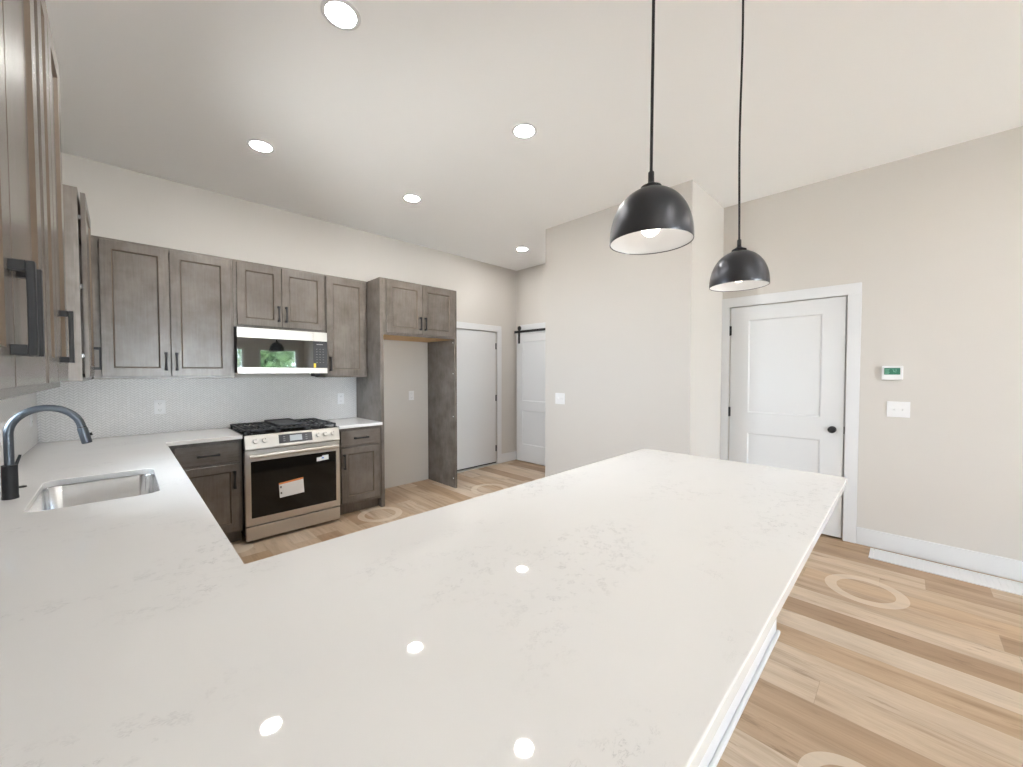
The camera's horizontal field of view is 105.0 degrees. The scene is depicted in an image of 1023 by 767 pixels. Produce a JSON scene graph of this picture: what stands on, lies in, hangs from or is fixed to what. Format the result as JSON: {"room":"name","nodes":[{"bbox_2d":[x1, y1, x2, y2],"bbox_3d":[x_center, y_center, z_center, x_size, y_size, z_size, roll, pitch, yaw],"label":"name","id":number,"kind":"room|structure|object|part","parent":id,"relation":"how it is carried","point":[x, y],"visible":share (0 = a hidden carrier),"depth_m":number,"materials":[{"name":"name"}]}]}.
{"room":"kitchen","nodes":[
{"label":"kitchen","id":0,"kind":"room"},
{"bbox_2d":[36,152,515,488],"bbox_3d":[-1.763,-0.244,4.712,5.342,3.095,0.140,-2,2,-45],"label":"wall","id":1,"kind":"structure","parent":0,"point":[124,204],"depth_m":4.34,"materials":[{"name":"grey paint"}]},
{"bbox_2d":[154,400,165,413],"bbox_3d":[-3.014,0.201,3.362,0.074,0.120,0.008,-2,2,-45],"label":"outlet","id":2,"kind":"object","parent":1,"relation":"attached to","point":[159,405],"visible":1,"depth_m":3.36,"materials":[{"name":"white plastic"}]},
{"bbox_2d":[91,235,234,378],"bbox_3d":[-2.855,-0.568,3.262,0.858,1.052,0.358,-2,2,-45],"label":"upper cabinet","id":3,"kind":"object","parent":1,"relation":"attached to","point":[159,312],"visible":1,"depth_m":3.12,"materials":[{"name":"grey wood"}]},
{"bbox_3d":[-2.897,-0.562,3.030,0.389,1.012,0.020,-2,2,-45],"label":"door","id":4,"kind":"part","parent":3,"relation":"part of","materials":[{"name":"grey wood"}]},
{"bbox_3d":[-2.761,-0.176,3.137,0.018,0.145,0.034,-2,2,-45],"label":"handle","id":5,"kind":"part","parent":3,"relation":"part of","materials":[{"name":"black metal"}]},
{"bbox_3d":[-2.715,-0.178,3.184,0.018,0.145,0.034,-2,2,-45],"label":"handle","id":6,"kind":"part","parent":3,"relation":"part of","materials":[{"name":"black metal"}]},
{"bbox_3d":[-2.615,-0.570,3.311,0.400,1.012,0.020,-2,2,-45],"label":"door","id":7,"kind":"part","parent":3,"relation":"part of","materials":[{"name":"grey wood"}]},
{"bbox_2d":[36,377,356,442],"bbox_3d":[-2.654,0.181,3.732,2.383,0.468,0.008,-2,2,-45],"label":"backsplash","id":8,"kind":"structure","parent":1,"relation":"attached to","point":[108,407],"depth_m":3.48,"materials":[{"name":"tile"}]},
{"bbox_2d":[232,259,324,332],"bbox_3d":[-2.276,-0.812,3.832,0.773,0.595,0.358,-2,2,-45],"label":"upper cabinet","id":9,"kind":"object","parent":1,"relation":"attached to","point":[265,296],"visible":0.98,"depth_m":3.69,"materials":[{"name":"grey wood"}]},
{"bbox_3d":[-2.313,-0.806,3.604,0.353,0.556,0.020,-2,2,-45],"label":"door","id":10,"kind":"part","parent":9,"relation":"part of","materials":[{"name":"grey wood"}]},
{"bbox_2d":[234,327,326,375],"bbox_3d":[-2.261,-0.288,3.820,0.753,0.438,0.400,-2,2,-45],"label":"microwave","id":11,"kind":"object","parent":9,"relation":"attached to","point":[256,350],"visible":0.98,"depth_m":3.64,"materials":[{"name":"grey metal"}]},
{"bbox_3d":[-2.179,-0.297,3.644,0.622,0.405,0.027,-2,2,-45],"label":"door","id":12,"kind":"part","parent":11,"relation":"part of","materials":[{"name":"silver metal"}]},
{"bbox_3d":[-2.167,-0.455,3.629,0.622,0.088,0.004,-2,2,-45],"label":"door trim","id":13,"kind":"part","parent":11,"relation":"part of","materials":[{"name":"silver metal"}]},
{"bbox_3d":[-2.167,-0.121,3.638,0.622,0.053,0.004,-2,2,-45],"label":"door trim","id":14,"kind":"part","parent":11,"relation":"part of","materials":[{"name":"silver metal"}]},
{"bbox_3d":[-2.167,-0.279,3.634,0.622,0.263,0.003,-2,2,-45],"label":"door glass","id":15,"kind":"part","parent":11,"relation":"part of","materials":[{"name":"grey glass"}]},
{"bbox_3d":[-1.900,-0.462,3.894,0.130,0.088,0.004,-2,2,-45],"label":"panel trim","id":16,"kind":"part","parent":11,"relation":"part of","materials":[{"name":"silver metal"}]},
{"bbox_3d":[-1.900,-0.286,3.899,0.130,0.263,0.003,-2,2,-45],"label":"control glass","id":17,"kind":"part","parent":11,"relation":"part of","materials":[{"name":"grey glass"}]},
{"bbox_3d":[-1.900,-0.128,3.904,0.130,0.053,0.004,-2,2,-45],"label":"panel trim","id":18,"kind":"part","parent":11,"relation":"part of","materials":[{"name":"silver metal"}]},
{"bbox_3d":[-2.143,-0.654,3.739,0.018,0.145,0.034,-2,2,-45],"label":"handle","id":19,"kind":"part","parent":9,"relation":"part of","materials":[{"name":"black metal"}]},
{"bbox_3d":[-2.049,-0.814,3.867,0.386,0.556,0.020,-2,2,-45],"label":"door","id":20,"kind":"part","parent":9,"relation":"part of","materials":[{"name":"grey wood"}]},
{"bbox_2d":[337,393,343,403],"bbox_3d":[-1.931,0.171,4.439,0.074,0.120,0.008,-2,2,-45],"label":"outlet","id":21,"kind":"object","parent":1,"relation":"attached to","point":[340,396],"visible":1,"depth_m":4.43,"materials":[{"name":"white plastic"}]},
{"bbox_2d":[315,274,367,376],"bbox_3d":[-1.843,-0.596,4.269,0.446,1.052,0.358,-2,2,-45],"label":"upper cabinet","id":22,"kind":"object","parent":1,"relation":"attached to","point":[345,299],"visible":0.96,"depth_m":4.16,"materials":[{"name":"grey wood"}]},
{"bbox_2d":[409,391,413,399],"bbox_3d":[-1.296,0.155,5.082,0.074,0.120,0.008,-2,2,-45],"label":"outlet","id":23,"kind":"object","parent":1,"relation":"attached to","point":[411,393],"visible":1,"depth_m":5.08,"materials":[{"name":"white plastic"}]},
{"bbox_2d":[457,329,496,470],"bbox_3d":[-0.533,0.231,5.874,0.815,2.038,0.050,-2,2,-45],"label":"door","id":24,"kind":"structure","parent":1,"relation":"in","point":[476,350],"depth_m":5.86,"materials":[{"name":"white paint"}]},
{"bbox_2d":[457,463,497,472],"bbox_3d":[-0.548,1.262,5.907,0.812,0.018,0.135,-2,2,-45],"label":"threshold","id":25,"kind":"object","parent":1,"relation":"attached to","point":[478,467],"depth_m":5.86,"materials":[{"name":"silver metal"}]},
{"bbox_2d":[457,321,501,463],"bbox_3d":[-0.519,0.192,5.849,1.009,2.160,0.018,-2,2,-45],"label":"trim","id":26,"kind":"structure","parent":1,"relation":"attached to","point":[464,325],"depth_m":6.15,"materials":[{"name":"white paint"}]},
{"bbox_2d":[502,451,516,462],"bbox_3d":[-0.038,1.188,6.356,0.353,0.142,0.015,-2,2,-45],"label":"baseboard","id":27,"kind":"structure","parent":1,"relation":"attached to","point":[510,456],"depth_m":6.35,"materials":[{"name":"white paint"}]},
{"bbox_2d":[516,263,545,450],"bbox_3d":[0.673,-0.279,5.951,0.140,3.095,1.538,-2,2,-45],"label":"wall","id":28,"kind":"structure","parent":0,"point":[530,282],"depth_m":6.20,"materials":[{"name":"grey paint"}]},
{"bbox_2d":[514,326,544,464],"bbox_3d":[0.553,0.170,5.915,0.045,2.161,1.400,-2,2,-45],"label":"barn door","id":29,"kind":"structure","parent":28,"relation":"in","point":[530,347],"depth_m":6.15,"materials":[{"name":"white paint"}]},
{"bbox_3d":[0.543,-0.818,5.880,0.008,0.038,1.400,-2,2,-45],"label":"rail","id":30,"kind":"part","parent":29,"relation":"part of","materials":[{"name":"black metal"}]},
{"bbox_2d":[520,322,544,333],"bbox_3d":[0.651,-0.856,5.841,0.022,0.145,1.431,-2,2,-45],"label":"trim","id":31,"kind":"structure","parent":28,"relation":"attached to","point":[536,325],"depth_m":6.14,"materials":[{"name":"white paint"}]},
{"bbox_2d":[45,0,1022,270],"bbox_3d":[1.988,-1.751,0.898,5.342,0.120,10.780,-2,2,-45],"label":"ceiling","id":32,"kind":"structure","parent":0,"point":[425,99],"depth_m":2.38,"materials":[{"name":"white paint"}]},
{"bbox_2d":[247,139,274,152],"bbox_3d":[-1.837,-1.738,2.877,0.174,0.007,0.174,-2,2,-45],"label":"recessed light","id":33,"kind":"object","parent":32,"relation":"in","point":[258,145],"visible":1,"depth_m":2.87,"materials":[{"name":"white paint"}]},
{"bbox_2d":[320,0,360,30],"bbox_3d":[-0.791,-1.710,1.820,0.174,0.007,0.174,-2,2,-45],"label":"recessed light","id":34,"kind":"object","parent":32,"relation":"in","point":[341,14],"visible":1,"depth_m":1.82,"materials":[{"name":"white paint"}]},
{"bbox_2d":[402,194,420,202],"bbox_3d":[-0.948,-1.762,3.735,0.174,0.007,0.174,-2,2,-45],"label":"recessed light","id":35,"kind":"object","parent":32,"relation":"in","point":[407,197],"visible":1,"depth_m":3.73,"materials":[{"name":"white paint"}]},
{"bbox_2d":[516,247,528,250],"bbox_3d":[0.144,-1.804,5.270,0.174,0.007,0.174,-2,2,-45],"label":"recessed light","id":36,"kind":"object","parent":32,"relation":"in","point":[518,248],"visible":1,"depth_m":5.27,"materials":[{"name":"white paint"}]},
{"bbox_2d":[512,123,536,138],"bbox_3d":[0.089,-1.734,2.698,0.174,0.007,0.174,-2,2,-45],"label":"recessed light","id":37,"kind":"object","parent":32,"relation":"in","point":[522,130],"visible":1,"depth_m":2.69,"materials":[{"name":"white paint"}]},
{"bbox_2d":[609,0,693,254],"bbox_3d":[0.401,-1.050,1.115,0.230,1.290,0.230,0,2,-3],"label":"pendant light","id":38,"kind":"object","parent":32,"relation":"hanging from","point":[655,218],"visible":1,"depth_m":1.08,"materials":[{"name":"black metal"}]},
{"bbox_3d":[0.401,-0.470,1.130,0.060,0.092,0.060,-2,2,-45],"label":"bulb","id":39,"kind":"part","parent":38,"relation":"part of","materials":[{"name":"white glass"}]},
{"bbox_3d":[0.401,-0.482,1.130,0.230,0.153,0.230,-2,2,-45],"label":"lamp shade","id":40,"kind":"part","parent":38,"relation":"part of","materials":[{"name":"grey metal"}]},
{"bbox_3d":[0.402,-1.144,1.112,0.011,1.073,0.018,0,2,9],"label":"cord","id":41,"kind":"part","parent":38,"relation":"part of","materials":[{"name":"black metal"}]},
{"bbox_2d":[709,0,769,291],"bbox_3d":[0.991,-1.067,1.695,0.230,1.288,0.230,0,2,3],"label":"pendant light","id":42,"kind":"object","parent":32,"relation":"hanging from","point":[741,269],"visible":1,"depth_m":1.67,"materials":[{"name":"black metal"}]},
{"bbox_3d":[0.991,-0.500,1.711,0.230,0.153,0.230,-2,2,-45],"label":"lamp shade","id":43,"kind":"part","parent":42,"relation":"part of","materials":[{"name":"grey metal"}]},
{"bbox_3d":[0.990,-1.161,1.694,0.013,1.071,0.022,0,2,7],"label":"cord","id":44,"kind":"part","parent":42,"relation":"part of","materials":[{"name":"black metal"}]},
{"bbox_2d":[231,460,1022,766],"bbox_3d":[1.990,1.463,0.985,5.342,0.120,10.780,-2,2,-45],"label":"floor","id":45,"kind":"structure","parent":0,"point":[872,662],"depth_m":1.95,"materials":[{"name":"brown wood"}]},
{"bbox_2d":[168,439,242,542],"bbox_3d":[-2.637,0.901,3.307,0.517,0.882,0.657,-2,2,-45],"label":"base cabinet","id":46,"kind":"object","parent":45,"relation":"on","point":[214,469],"visible":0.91,"depth_m":3.17,"materials":[{"name":"grey wood"}]},
{"bbox_3d":[-2.412,0.568,3.120,0.412,0.155,0.020,-2,2,-45],"label":"drawer","id":47,"kind":"part","parent":46,"relation":"part of","materials":[{"name":"grey wood"}]},
{"bbox_3d":[-2.393,0.573,3.101,0.145,0.018,0.034,-2,2,-45],"label":"handle","id":48,"kind":"part","parent":46,"relation":"part of","materials":[{"name":"black metal"}]},
{"bbox_3d":[-2.411,0.944,3.131,0.415,0.562,0.020,-2,2,-45],"label":"door","id":49,"kind":"part","parent":46,"relation":"part of","materials":[{"name":"grey wood"}]},
{"bbox_3d":[-2.274,0.792,3.226,0.018,0.145,0.034,-2,2,-45],"label":"handle","id":50,"kind":"part","parent":46,"relation":"part of","materials":[{"name":"black metal"}]},
{"bbox_2d":[229,418,339,541],"bbox_3d":[-2.143,0.845,3.727,0.767,0.972,0.731,-2,2,-45],"label":"range","id":51,"kind":"object","parent":45,"relation":"on","point":[291,467],"visible":0.98,"depth_m":3.48,"materials":[{"name":"grey metal"}]},
{"bbox_3d":[-2.133,0.484,3.271,0.052,0.052,0.043,-2,2,-45],"label":"knob","id":52,"kind":"part","parent":51,"relation":"part of","materials":[{"name":"silver metal"}]},
{"bbox_3d":[-2.085,0.483,3.318,0.052,0.052,0.043,-2,2,-45],"label":"knob","id":53,"kind":"part","parent":51,"relation":"part of","materials":[{"name":"silver metal"}]},
{"bbox_2d":[229,422,336,435],"bbox_3d":[-2.179,0.422,3.751,0.764,0.014,0.630,-2,2,-45],"label":"cooktop","id":54,"kind":"object","parent":51,"relation":"in","point":[292,429],"depth_m":3.57,"materials":[{"name":"black metal"}]},
{"bbox_3d":[-1.936,0.487,3.508,0.764,0.117,0.058,-2,2,-45],"label":"control panel","id":55,"kind":"part","parent":51,"relation":"part of","materials":[{"name":"silver metal"}]},
{"bbox_3d":[-1.940,0.868,3.523,0.767,0.632,0.044,-2,2,-45],"label":"oven door","id":56,"kind":"part","parent":51,"relation":"part of","materials":[{"name":"black glass"}]},
{"bbox_3d":[-1.940,1.251,3.534,0.764,0.114,0.044,-2,2,-45],"label":"storage drawer","id":57,"kind":"part","parent":51,"relation":"part of","materials":[{"name":"silver metal"}]},
{"bbox_3d":[-1.905,0.599,3.480,0.720,0.033,0.056,-2,2,-45],"label":"oven handle","id":58,"kind":"part","parent":51,"relation":"part of","materials":[{"name":"silver metal"}]},
{"bbox_3d":[-1.922,0.481,3.498,0.271,0.075,0.022,-2,2,-45],"label":"display panel","id":59,"kind":"part","parent":51,"relation":"part of","materials":[{"name":"black glass"}]},
{"bbox_2d":[339,425,380,514],"bbox_3d":[-1.737,0.877,4.202,0.448,0.882,0.657,-2,2,-45],"label":"base cabinet","id":60,"kind":"object","parent":45,"relation":"on","point":[359,447],"visible":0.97,"depth_m":4.00,"materials":[{"name":"grey wood"}]},
{"bbox_2d":[325,417,381,428],"bbox_3d":[-1.741,0.419,4.194,0.446,0.030,0.643,-2,2,-45],"label":"countertop","id":61,"kind":"structure","parent":60,"relation":"on","point":[343,423],"depth_m":4.09,"materials":[{"name":"white stone"}]},
{"bbox_3d":[-1.536,0.542,3.992,0.403,0.151,0.020,-2,2,-45],"label":"drawer","id":62,"kind":"part","parent":60,"relation":"part of","materials":[{"name":"grey wood"}]},
{"bbox_3d":[-1.534,0.913,4.003,0.398,0.549,0.020,-2,2,-45],"label":"door","id":63,"kind":"part","parent":60,"relation":"part of","materials":[{"name":"grey wood"}]},
{"bbox_2d":[356,277,456,506],"bbox_3d":[-1.223,0.086,4.693,0.999,2.437,0.657,-2,2,-45],"label":"tall cabinet","id":64,"kind":"object","parent":45,"relation":"on","point":[398,310],"visible":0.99,"depth_m":4.56,"materials":[{"name":"grey wood"}]},
{"bbox_3d":[-1.582,0.094,4.373,0.038,2.437,0.603,-2,2,-45],"label":"panel","id":65,"kind":"part","parent":64,"relation":"part of","materials":[{"name":"grey wood"}]},
{"bbox_3d":[-1.174,-0.827,4.315,0.437,0.555,0.020,-2,2,-45],"label":"door","id":66,"kind":"part","parent":64,"relation":"part of","materials":[{"name":"grey wood"}]},
{"bbox_3d":[-1.246,-0.544,4.705,0.931,0.018,0.584,-2,2,-45],"label":"panel","id":67,"kind":"part","parent":64,"relation":"part of","materials":[{"name":"brown wood"}]},
{"bbox_3d":[-1.034,-0.828,4.483,0.931,0.599,0.019,-2,2,-45],"label":"frame","id":68,"kind":"part","parent":64,"relation":"part of","materials":[{"name":"grey wood"}]},
{"bbox_3d":[-0.863,-0.835,4.625,0.436,0.555,0.020,-2,2,-45],"label":"door","id":69,"kind":"part","parent":64,"relation":"part of","materials":[{"name":"grey wood"}]},
{"bbox_3d":[-0.898,0.075,5.053,0.030,2.437,0.603,-2,2,-45],"label":"panel","id":70,"kind":"part","parent":64,"relation":"part of","materials":[{"name":"grey wood"}]},
{"bbox_2d":[868,548,1022,595],"bbox_3d":[3.446,1.357,2.502,0.230,0.008,1.723,-2,2,-45],"label":"baseboard","id":71,"kind":"structure","parent":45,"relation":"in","point":[1010,586],"depth_m":2.81,"materials":[{"name":"white paint"}]},
{"bbox_3d":[-2.749,0.920,2.614,0.657,0.882,1.465,-2,2,-45],"label":"base cabinet","id":72,"kind":"object","parent":45,"relation":"on","visible":0},
{"bbox_2d":[0,428,846,766],"bbox_3d":[-0.922,0.467,2.415,2.982,0.030,4.322,-2,2,-45],"label":"countertop","id":73,"kind":"structure","parent":72,"relation":"on","point":[612,612],"depth_m":0.82,"materials":[{"name":"white stone"}]},
{"bbox_2d":[0,405,92,499],"bbox_3d":[-1.998,0.281,1.697,0.260,0.381,0.086,-2,2,-45],"label":"faucet","id":74,"kind":"object","parent":73,"relation":"on","point":[9,470],"visible":1,"depth_m":1.61,"materials":[{"name":"black metal"}]},
{"bbox_3d":[-2.085,0.343,1.650,0.011,0.083,0.040,0,2,2],"label":"lever","id":75,"kind":"part","parent":74,"relation":"part of","materials":[{"name":"black metal"}]},
{"bbox_2d":[29,474,158,511],"bbox_3d":[-1.877,0.599,1.793,0.405,0.197,0.636,-2,2,-45],"label":"sink","id":76,"kind":"object","parent":73,"relation":"in","point":[61,496],"visible":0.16,"depth_m":1.98,"materials":[{"name":"silver metal"}]},
{"bbox_2d":[545,180,723,476],"bbox_3d":[1.413,-0.238,4.438,1.224,3.095,1.652,-2,2,-45],"label":"wall","id":77,"kind":"structure","parent":0,"point":[633,343],"depth_m":3.88,"materials":[{"name":"grey paint"}]},
{"bbox_2d":[555,393,564,403],"bbox_3d":[0.545,0.171,4.441,0.018,0.124,0.132,-2,2,-45],"label":"light switch","id":78,"kind":"object","parent":77,"relation":"attached to","point":[559,397],"visible":1,"depth_m":4.44,"materials":[{"name":"white plastic"}]},
{"bbox_2d":[698,618,776,766],"bbox_3d":[0.365,0.958,1.137,2.952,0.882,0.113,-2,2,-45],"label":"wall","id":79,"kind":"structure","parent":0,"point":[724,725],"depth_m":1.64,"materials":[{"name":"white paint"}]},
{"bbox_2d":[708,630,779,766],"bbox_3d":[0.415,1.389,1.107,2.964,0.022,0.016,-2,2,-45],"label":"baseboard","id":80,"kind":"structure","parent":79,"relation":"attached to","point":[726,737],"depth_m":1.66,"materials":[{"name":"white paint"}]},
{"bbox_2d":[723,126,1022,560],"bbox_3d":[4.775,-0.159,1.463,0.140,3.095,7.310,-2,2,-45],"label":"wall","id":81,"kind":"structure","parent":0,"point":[933,240],"depth_m":2.98,"materials":[{"name":"grey paint"}]},
{"bbox_2d":[728,296,846,537],"bbox_3d":[2.496,0.286,3.637,0.105,2.062,0.902,-2,2,-45],"label":"door","id":82,"kind":"structure","parent":81,"relation":"in","point":[788,359],"depth_m":3.59,"materials":[{"name":"white paint"}]},
{"bbox_3d":[2.747,0.396,3.363,0.070,0.056,0.056,-2,2,-45],"label":"knob","id":83,"kind":"part","parent":82,"relation":"part of","materials":[{"name":"black metal"}]},
{"bbox_2d":[720,282,861,542],"bbox_3d":[2.515,0.243,3.635,0.018,2.175,1.061,-2,2,-45],"label":"trim","id":84,"kind":"structure","parent":81,"relation":"attached to","point":[853,290],"depth_m":3.31,"materials":[{"name":"white paint"}]},
{"bbox_2d":[841,296,847,537],"bbox_3d":[2.581,0.288,3.713,0.095,2.082,0.894,-2,2,-45],"label":"trim","id":85,"kind":"structure","parent":81,"relation":"attached to","point":[847,296],"depth_m":3.37,"materials":[{"name":"white paint"}]},
{"bbox_2d":[882,366,902,379],"bbox_3d":[3.020,-0.084,3.111,0.028,0.110,0.122,-2,2,-45],"label":"thermostat","id":86,"kind":"object","parent":81,"relation":"attached to","point":[888,372],"visible":1,"depth_m":3.10,"materials":[{"name":"white plastic"}]},
{"bbox_2d":[887,401,909,417],"bbox_3d":[3.051,0.205,3.094,0.018,0.124,0.132,-2,2,-45],"label":"light switch","id":87,"kind":"object","parent":81,"relation":"attached to","point":[894,409],"visible":1,"depth_m":3.10,"materials":[{"name":"white plastic"}]},
{"bbox_2d":[856,527,1022,581],"bbox_3d":[5.094,1.328,1.073,0.015,0.142,6.251,-2,2,-45],"label":"baseboard","id":88,"kind":"structure","parent":81,"relation":"attached to","point":[1004,567],"depth_m":2.93,"materials":[{"name":"white paint"}]},
{"bbox_3d":[0.145,-0.094,-0.892,0.140,3.095,10.500,-2,2,-45],"label":"wall","id":89,"kind":"structure","parent":0,"visible":0},
{"bbox_2d":[0,421,3,445],"bbox_3d":[-2.639,0.259,2.033,0.008,0.120,0.074,-2,2,-45],"label":"outlet","id":90,"kind":"object","parent":89,"relation":"attached to","point":[2,422],"visible":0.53,"depth_m":2.01,"materials":[{"name":"white plastic"}]},
{"bbox_2d":[0,392,37,473],"bbox_3d":[-3.008,0.217,2.392,0.008,0.468,1.410,-2,2,-45],"label":"backsplash","id":91,"kind":"structure","parent":89,"relation":"attached to","point":[25,436],"depth_m":2.44,"materials":[{"name":"tile"}]},
{"bbox_2d":[0,0,45,399],"bbox_3d":[-0.906,-0.494,0.508,0.357,1.052,0.853,-2,2,-45],"label":"upper cabinet","id":92,"kind":"object","parent":89,"relation":"attached to","point":[22,335],"visible":1,"depth_m":0.69,"materials":[{"name":"grey wood"}]},
{"bbox_3d":[-0.675,-0.495,0.476,0.020,1.012,0.422,-2,2,-45],"label":"door","id":93,"kind":"part","parent":92,"relation":"part of","materials":[{"name":"grey wood"}]},
{"bbox_3d":[-0.820,-0.497,0.594,0.019,1.052,0.853,-2,2,-45],"label":"frame","id":94,"kind":"part","parent":92,"relation":"part of","materials":[{"name":"grey wood"}]},
{"bbox_3d":[-0.786,-0.122,0.632,0.028,0.152,0.018,-2,2,-45],"label":"handle","id":95,"kind":"part","parent":92,"relation":"part of","materials":[{"name":"black metal"}]},
{"bbox_3d":[-0.837,-0.123,0.683,0.028,0.152,0.018,-2,2,-45],"label":"handle","id":96,"kind":"part","parent":92,"relation":"part of","materials":[{"name":"black metal"}]},
{"bbox_2d":[30,414,32,426],"bbox_3d":[-3.294,0.234,2.692,0.008,0.120,0.074,-2,2,-45],"label":"outlet","id":97,"kind":"object","parent":89,"relation":"attached to","point":[31,415],"visible":0.66,"depth_m":2.68,"materials":[{"name":"white plastic"}]},
{"bbox_2d":[34,0,74,391],"bbox_3d":[-1.396,-0.507,1.001,0.357,1.052,0.532,-2,2,-45],"label":"upper cabinet","id":98,"kind":"object","parent":89,"relation":"attached to","point":[57,359],"visible":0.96,"depth_m":1.05,"materials":[{"name":"grey wood"}]},
{"bbox_3d":[-1.193,-0.508,0.997,0.020,1.012,0.196,-2,2,-45],"label":"door","id":99,"kind":"part","parent":98,"relation":"part of","materials":[{"name":"grey wood"}]},
{"bbox_3d":[-1.310,-0.510,1.086,0.019,1.052,0.532,-2,2,-45],"label":"frame","id":100,"kind":"part","parent":98,"relation":"part of","materials":[{"name":"grey wood"}]},
{"bbox_3d":[-1.369,-0.513,1.174,0.020,1.012,0.296,-2,2,-45],"label":"door","id":101,"kind":"part","parent":98,"relation":"part of","materials":[{"name":"grey wood"}]},
{"bbox_3d":[-1.289,-0.135,1.137,0.028,0.150,0.018,-2,2,-45],"label":"handle","id":102,"kind":"part","parent":98,"relation":"part of","materials":[{"name":"black metal"}]},
{"bbox_2d":[60,184,101,381],"bbox_3d":[-2.906,-0.548,2.524,0.365,1.052,1.322,-2,2,-45],"label":"upper cabinet","id":103,"kind":"object","parent":89,"relation":"attached to","point":[77,223],"visible":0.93,"depth_m":2.15,"materials":[{"name":"grey wood"}]},
{"bbox_3d":[-2.828,-0.550,2.601,0.019,1.052,1.322,-2,2,-45],"label":"frame","id":104,"kind":"part","parent":103,"relation":"part of","materials":[{"name":"grey wood"}]},
{"bbox_3d":[-2.544,-0.544,2.357,0.020,1.012,0.545,-2,2,-45],"label":"door","id":105,"kind":"part","parent":103,"relation":"part of","materials":[{"name":"grey wood"}]},
{"bbox_3d":[-2.636,-0.159,2.498,0.034,0.145,0.018,-2,2,-45],"label":"handle","id":106,"kind":"part","parent":103,"relation":"part of","materials":[{"name":"black metal"}]}
]}

